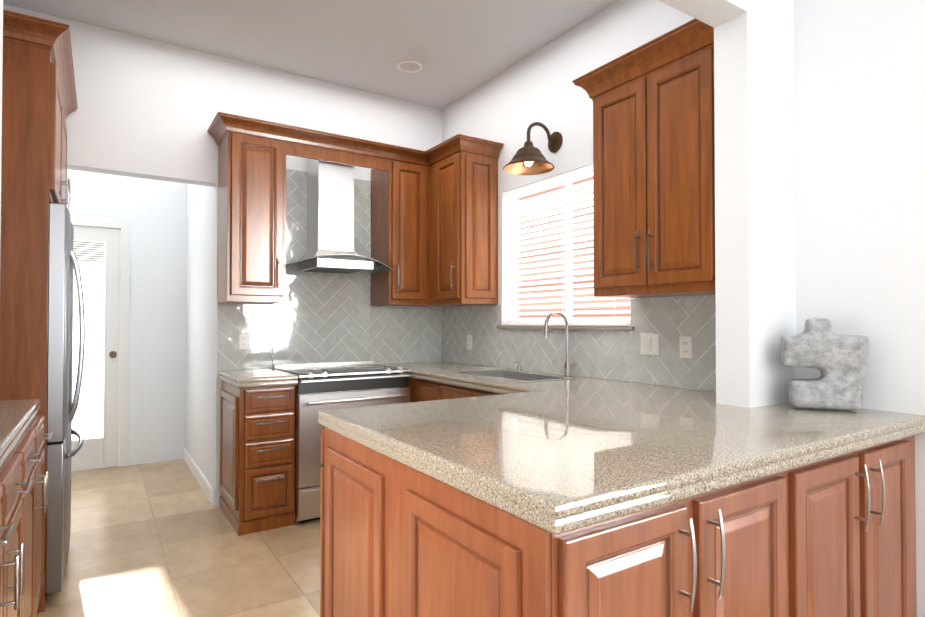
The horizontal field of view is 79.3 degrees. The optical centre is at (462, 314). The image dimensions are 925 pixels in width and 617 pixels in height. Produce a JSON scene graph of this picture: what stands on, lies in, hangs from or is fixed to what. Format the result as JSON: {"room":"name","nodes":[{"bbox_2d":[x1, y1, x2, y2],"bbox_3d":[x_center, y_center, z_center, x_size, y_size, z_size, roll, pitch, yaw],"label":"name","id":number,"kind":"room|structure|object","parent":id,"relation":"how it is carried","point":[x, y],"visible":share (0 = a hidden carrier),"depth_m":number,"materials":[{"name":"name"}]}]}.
{"room":"kitchen","nodes":[
{"label":"kitchen","id":0,"kind":"room"},
{"bbox_2d":[67,169,182,465],"bbox_3d":[-3.203,-0.216,4.759,1.755,3.062,0.120,1,-1,-33],"label":"wall","id":1,"kind":"structure","parent":0,"point":[171,335],"depth_m":4.96,"materials":[{"name":"white paint"}]},
{"bbox_2d":[70,216,129,471],"bbox_3d":[-3.301,0.247,4.616,0.940,2.132,0.103,1,-1,-33],"label":"hall door","id":2,"kind":"structure","parent":1,"relation":"in","point":[100,422],"depth_m":4.79,"materials":[{"name":"white paint"}]},
{"bbox_2d":[36,459,319,616],"bbox_3d":[-0.261,1.323,1.689,5.800,0.100,10.200,1,-1,-33],"label":"floor","id":3,"kind":"structure","parent":0,"point":[160,539],"depth_m":2.98,"materials":[{"name":"tile"}]},
{"bbox_2d":[0,412,52,616],"bbox_3d":[-1.607,0.841,1.539,0.690,0.860,1.673,1,-1,-33],"label":"base cabinet","id":4,"kind":"object","parent":3,"relation":"on","point":[23,491],"visible":0.98,"depth_m":1.75,"materials":[{"name":"brown wood"}]},
{"bbox_2d":[0,399,39,468],"bbox_3d":[-1.629,0.379,1.532,0.635,0.057,1.673,1,-1,-33],"label":"countertop","id":5,"kind":"structure","parent":4,"relation":"on","point":[17,417],"depth_m":1.90,"materials":[{"name":"stone"}]},
{"bbox_2d":[45,203,84,593],"bbox_3d":[-2.282,0.394,2.695,0.756,1.785,0.930,1,-1,-33],"label":"refrigerator","id":6,"kind":"object","parent":3,"relation":"on","point":[62,264],"visible":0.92,"depth_m":2.47,"materials":[{"name":"silver metal"}]},
{"bbox_2d":[219,380,294,535],"bbox_3d":[-1.327,0.869,3.593,0.344,0.863,0.654,1,-1,-33],"label":"base cabinet","id":7,"kind":"object","parent":3,"relation":"on","point":[257,456],"visible":1,"depth_m":3.36,"materials":[{"name":"brown wood"}]},
{"bbox_2d":[218,368,297,387],"bbox_3d":[-1.332,0.408,3.601,0.347,0.057,0.648,1,-1,-33],"label":"countertop","id":8,"kind":"structure","parent":7,"relation":"on","point":[253,378],"depth_m":3.39,"materials":[{"name":"stone"}]},
{"bbox_2d":[272,360,411,522],"bbox_3d":[-0.839,0.829,3.862,0.763,0.948,0.714,1,-1,-33],"label":"range","id":9,"kind":"object","parent":3,"relation":"on","point":[320,386],"visible":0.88,"depth_m":3.51,"materials":[{"name":"silver metal"}]},
{"bbox_2d":[409,378,416,401],"bbox_3d":[-0.255,0.879,4.263,0.644,0.860,0.696,1,-1,-33],"label":"base cabinet","id":10,"kind":"object","parent":3,"relation":"on","point":[412,382],"depth_m":3.90,"materials":[{"name":"brown wood"}]},
{"bbox_2d":[417,379,436,401],"bbox_3d":[0.026,0.873,3.854,0.619,0.860,0.295,1,-1,-33],"label":"base cabinet","id":11,"kind":"object","parent":3,"relation":"on","point":[422,390],"depth_m":3.70,"materials":[{"name":"brown wood"}]},
{"bbox_2d":[437,383,500,399],"bbox_3d":[0.303,0.867,3.429,0.619,0.860,0.720,1,-1,-33],"label":"base cabinet","id":12,"kind":"object","parent":3,"relation":"on","point":[444,391],"depth_m":3.40,"materials":[{"name":"brown wood"}]},
{"bbox_2d":[320,427,799,616],"bbox_3d":[0.170,0.844,1.773,0.863,0.864,1.262,1,-1,-33],"label":"base cabinet","id":13,"kind":"object","parent":3,"relation":"on","point":[397,540],"depth_m":1.33,"materials":[{"name":"brown wood"}]},
{"bbox_2d":[800,435,916,616],"bbox_3d":[0.911,0.850,2.243,0.893,0.864,1.241,1,-1,-33],"label":"base cabinet","id":14,"kind":"object","parent":3,"relation":"on","point":[834,537],"depth_m":1.71,"materials":[{"name":"brown wood"}]},
{"bbox_2d":[318,385,849,534],"bbox_3d":[0.267,0.383,1.838,1.080,0.057,1.294,1,-1,-33],"label":"countertop","id":15,"kind":"structure","parent":14,"relation":"on","point":[554,453],"depth_m":1.49,"materials":[{"name":"stone"}]},
{"bbox_2d":[380,361,924,452],"bbox_3d":[0.448,0.472,3.164,0.673,0.206,3.320,1,-1,-33],"label":"countertop","id":16,"kind":"structure","parent":14,"relation":"on","point":[867,428],"depth_m":2.40,"materials":[{"name":"stone"}]},
{"bbox_2d":[458,370,576,382],"bbox_3d":[0.316,0.475,3.418,0.383,0.206,0.690,1,-1,-33],"label":"sink basin","id":17,"kind":"object","parent":16,"relation":"in","point":[508,375],"depth_m":3.53,"materials":[{"name":"silver metal"}]},
{"bbox_2d":[514,311,576,376],"bbox_3d":[0.458,0.179,3.498,0.210,0.396,0.555,1,-1,-33],"label":"gooseneck faucet","id":18,"kind":"object","parent":16,"relation":"on","point":[568,365],"visible":0.98,"depth_m":3.35,"materials":[{"name":"silver metal"}]},
{"bbox_2d":[780,318,868,410],"bbox_3d":[1.361,0.185,2.110,0.275,0.340,0.125,0,-1,25],"label":"stone sculpture","id":19,"kind":"object","parent":16,"relation":"on","point":[839,363],"visible":1,"depth_m":2.06,"materials":[{"name":"grey stone"}]},
{"bbox_2d":[183,183,214,487],"bbox_3d":[-2.078,-0.219,4.531,0.120,3.062,1.470,1,-1,-33],"label":"wall","id":20,"kind":"structure","parent":0,"point":[198,200],"depth_m":4.46,"materials":[{"name":"white paint"}]},
{"bbox_2d":[184,448,215,505],"bbox_3d":[-2.305,1.259,4.304,0.545,0.100,1.612,1,-1,-33],"label":"baseboard","id":21,"kind":"structure","parent":20,"relation":"attached to","point":[204,484],"depth_m":4.29,"materials":[{"name":"white paint"}]},
{"bbox_2d":[3,4,441,506],"bbox_3d":[-1.620,-0.228,3.881,3.610,3.062,0.120,1,-1,-33],"label":"wall","id":22,"kind":"structure","parent":0,"point":[148,109],"depth_m":3.70,"materials":[{"name":"white paint"}]},
{"bbox_2d":[217,168,440,370],"bbox_3d":[-0.920,-0.332,4.244,1.740,1.439,0.034,1,-1,-33],"label":"backsplash","id":23,"kind":"structure","parent":22,"relation":"attached to","point":[317,317],"depth_m":4.17,"materials":[{"name":"grey tile"}]},
{"bbox_2d":[238,333,248,349],"bbox_3d":[-1.511,0.189,3.859,0.072,0.115,0.008,1,-1,-33],"label":"outlet","id":24,"kind":"object","parent":23,"relation":"attached to","point":[243,341],"visible":1,"depth_m":3.85,"materials":[{"name":"white plastic"}]},
{"bbox_2d":[286,159,392,274],"bbox_3d":[-0.896,-0.763,3.974,0.746,0.906,0.506,1,-1,-33],"label":"range hood","id":25,"kind":"object","parent":22,"relation":"attached to","point":[330,221],"visible":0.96,"depth_m":3.97,"materials":[{"name":"silver metal"}]},
{"bbox_2d":[215,113,470,306],"bbox_3d":[-0.816,-0.655,3.852,1.482,1.160,0.812,1,-1,-33],"label":"upper cabinet","id":26,"kind":"object","parent":22,"relation":"attached to","point":[434,226],"depth_m":3.92,"materials":[{"name":"brown wood"}]},
{"bbox_2d":[3,0,618,109],"bbox_3d":[-0.261,-1.839,1.733,5.800,0.100,10.200,1,-1,-33],"label":"ceiling","id":27,"kind":"structure","parent":0,"point":[457,49],"depth_m":3.50,"materials":[{"name":"white paint"}]},
{"bbox_2d":[397,60,422,72],"bbox_3d":[-0.375,-1.764,3.961,0.184,0.026,0.184,1,-1,-33],"label":"recessed light","id":28,"kind":"object","parent":27,"relation":"in","point":[409,61],"visible":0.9,"depth_m":3.94,"materials":[{"name":"white paint"}]},
{"bbox_2d":[0,0,796,407],"bbox_3d":[-0.022,-0.261,1.500,3.290,3.062,0.140,1,-1,-33],"label":"wall","id":29,"kind":"structure","parent":0,"point":[754,134],"depth_m":2.22,"materials":[{"name":"white paint"}]},
{"bbox_2d":[442,0,924,616],"bbox_3d":[1.948,-0.260,1.598,0.120,3.062,7.600,1,-1,-33],"label":"wall","id":30,"kind":"structure","parent":0,"point":[860,150],"depth_m":2.20,"materials":[{"name":"white paint"}]},
{"bbox_2d":[463,137,502,305],"bbox_3d":[-0.075,-0.649,4.334,0.287,1.160,0.812,1,-1,-33],"label":"upper cabinet","id":31,"kind":"object","parent":30,"relation":"attached to","point":[484,153],"depth_m":4.00,"materials":[{"name":"brown wood"}]},
{"bbox_2d":[503,122,562,174],"bbox_3d":[0.436,-1.051,3.471,0.383,0.306,0.316,1,-1,-33],"label":"wall sconce","id":32,"kind":"object","parent":30,"relation":"attached to","point":[528,158],"visible":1,"depth_m":3.51,"materials":[{"name":"brown metal"}]},
{"bbox_2d":[497,177,634,329],"bbox_3d":[0.641,-0.398,3.576,0.145,0.988,1.225,1,-1,-33],"label":"window frame","id":33,"kind":"structure","parent":30,"relation":"attached to","point":[592,327],"depth_m":3.59,"materials":[{"name":"white paint"}]},
{"bbox_2d":[504,164,629,325],"bbox_3d":[0.639,-0.410,3.575,0.060,0.959,1.157,1,-1,-33],"label":"window blinds","id":34,"kind":"object","parent":30,"relation":"attached to","point":[565,178],"visible":0.6,"depth_m":3.63,"materials":[{"name":"white plastic"}]},
{"bbox_2d":[442,295,715,391],"bbox_3d":[0.558,0.151,3.588,0.030,0.455,2.734,1,-1,-33],"label":"backsplash","id":35,"kind":"structure","parent":30,"relation":"attached to","point":[602,354],"depth_m":3.17,"materials":[{"name":"grey tile"}]},
{"bbox_2d":[467,335,471,349],"bbox_3d":[0.053,0.220,4.371,0.008,0.115,0.072,1,-1,-33],"label":"outlet","id":36,"kind":"object","parent":35,"relation":"attached to","point":[469,342],"visible":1,"depth_m":4.36,"materials":[{"name":"white plastic"}]},
{"bbox_2d":[640,333,658,355],"bbox_3d":[0.983,0.159,2.939,0.012,0.115,0.118,1,-1,-33],"label":"light switch","id":37,"kind":"object","parent":35,"relation":"attached to","point":[649,343],"visible":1,"depth_m":2.93,"materials":[{"name":"white plastic"}]},
{"bbox_2d":[679,336,692,358],"bbox_3d":[1.103,0.164,2.758,0.008,0.115,0.072,1,-1,-33],"label":"outlet","id":38,"kind":"object","parent":35,"relation":"attached to","point":[686,347],"visible":1,"depth_m":2.75,"materials":[{"name":"white plastic"}]},
{"bbox_2d":[572,19,714,297],"bbox_3d":[0.941,-0.653,2.676,0.392,1.122,0.763,1,-1,-33],"label":"upper cabinet","id":39,"kind":"object","parent":30,"relation":"attached to","point":[653,175],"visible":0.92,"depth_m":2.52,"materials":[{"name":"brown wood"}]},
{"bbox_3d":[-0.910,-0.286,-0.262,0.120,3.062,7.600,1,-1,-33],"label":"wall","id":40,"kind":"structure","parent":0,"visible":0},
{"bbox_2d":[0,9,77,612],"bbox_3d":[-1.879,0.008,2.005,0.727,2.538,2.730,1,-1,-33],"label":"upper cabinet","id":41,"kind":"object","parent":40,"relation":"attached to","point":[39,101],"visible":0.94,"depth_m":2.40,"materials":[{"name":"brown wood"}]},
{"label":"outside","id":42,"kind":"structure","parent":0,"visible":0},
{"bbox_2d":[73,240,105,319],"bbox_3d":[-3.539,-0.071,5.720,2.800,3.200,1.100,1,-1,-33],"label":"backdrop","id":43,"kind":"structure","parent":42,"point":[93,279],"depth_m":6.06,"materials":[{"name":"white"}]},
{"bbox_2d":[518,176,630,317],"bbox_3d":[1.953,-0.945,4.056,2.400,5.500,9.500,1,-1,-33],"label":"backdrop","id":44,"kind":"structure","parent":42,"point":[574,282],"depth_m":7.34,"materials":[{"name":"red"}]}
]}

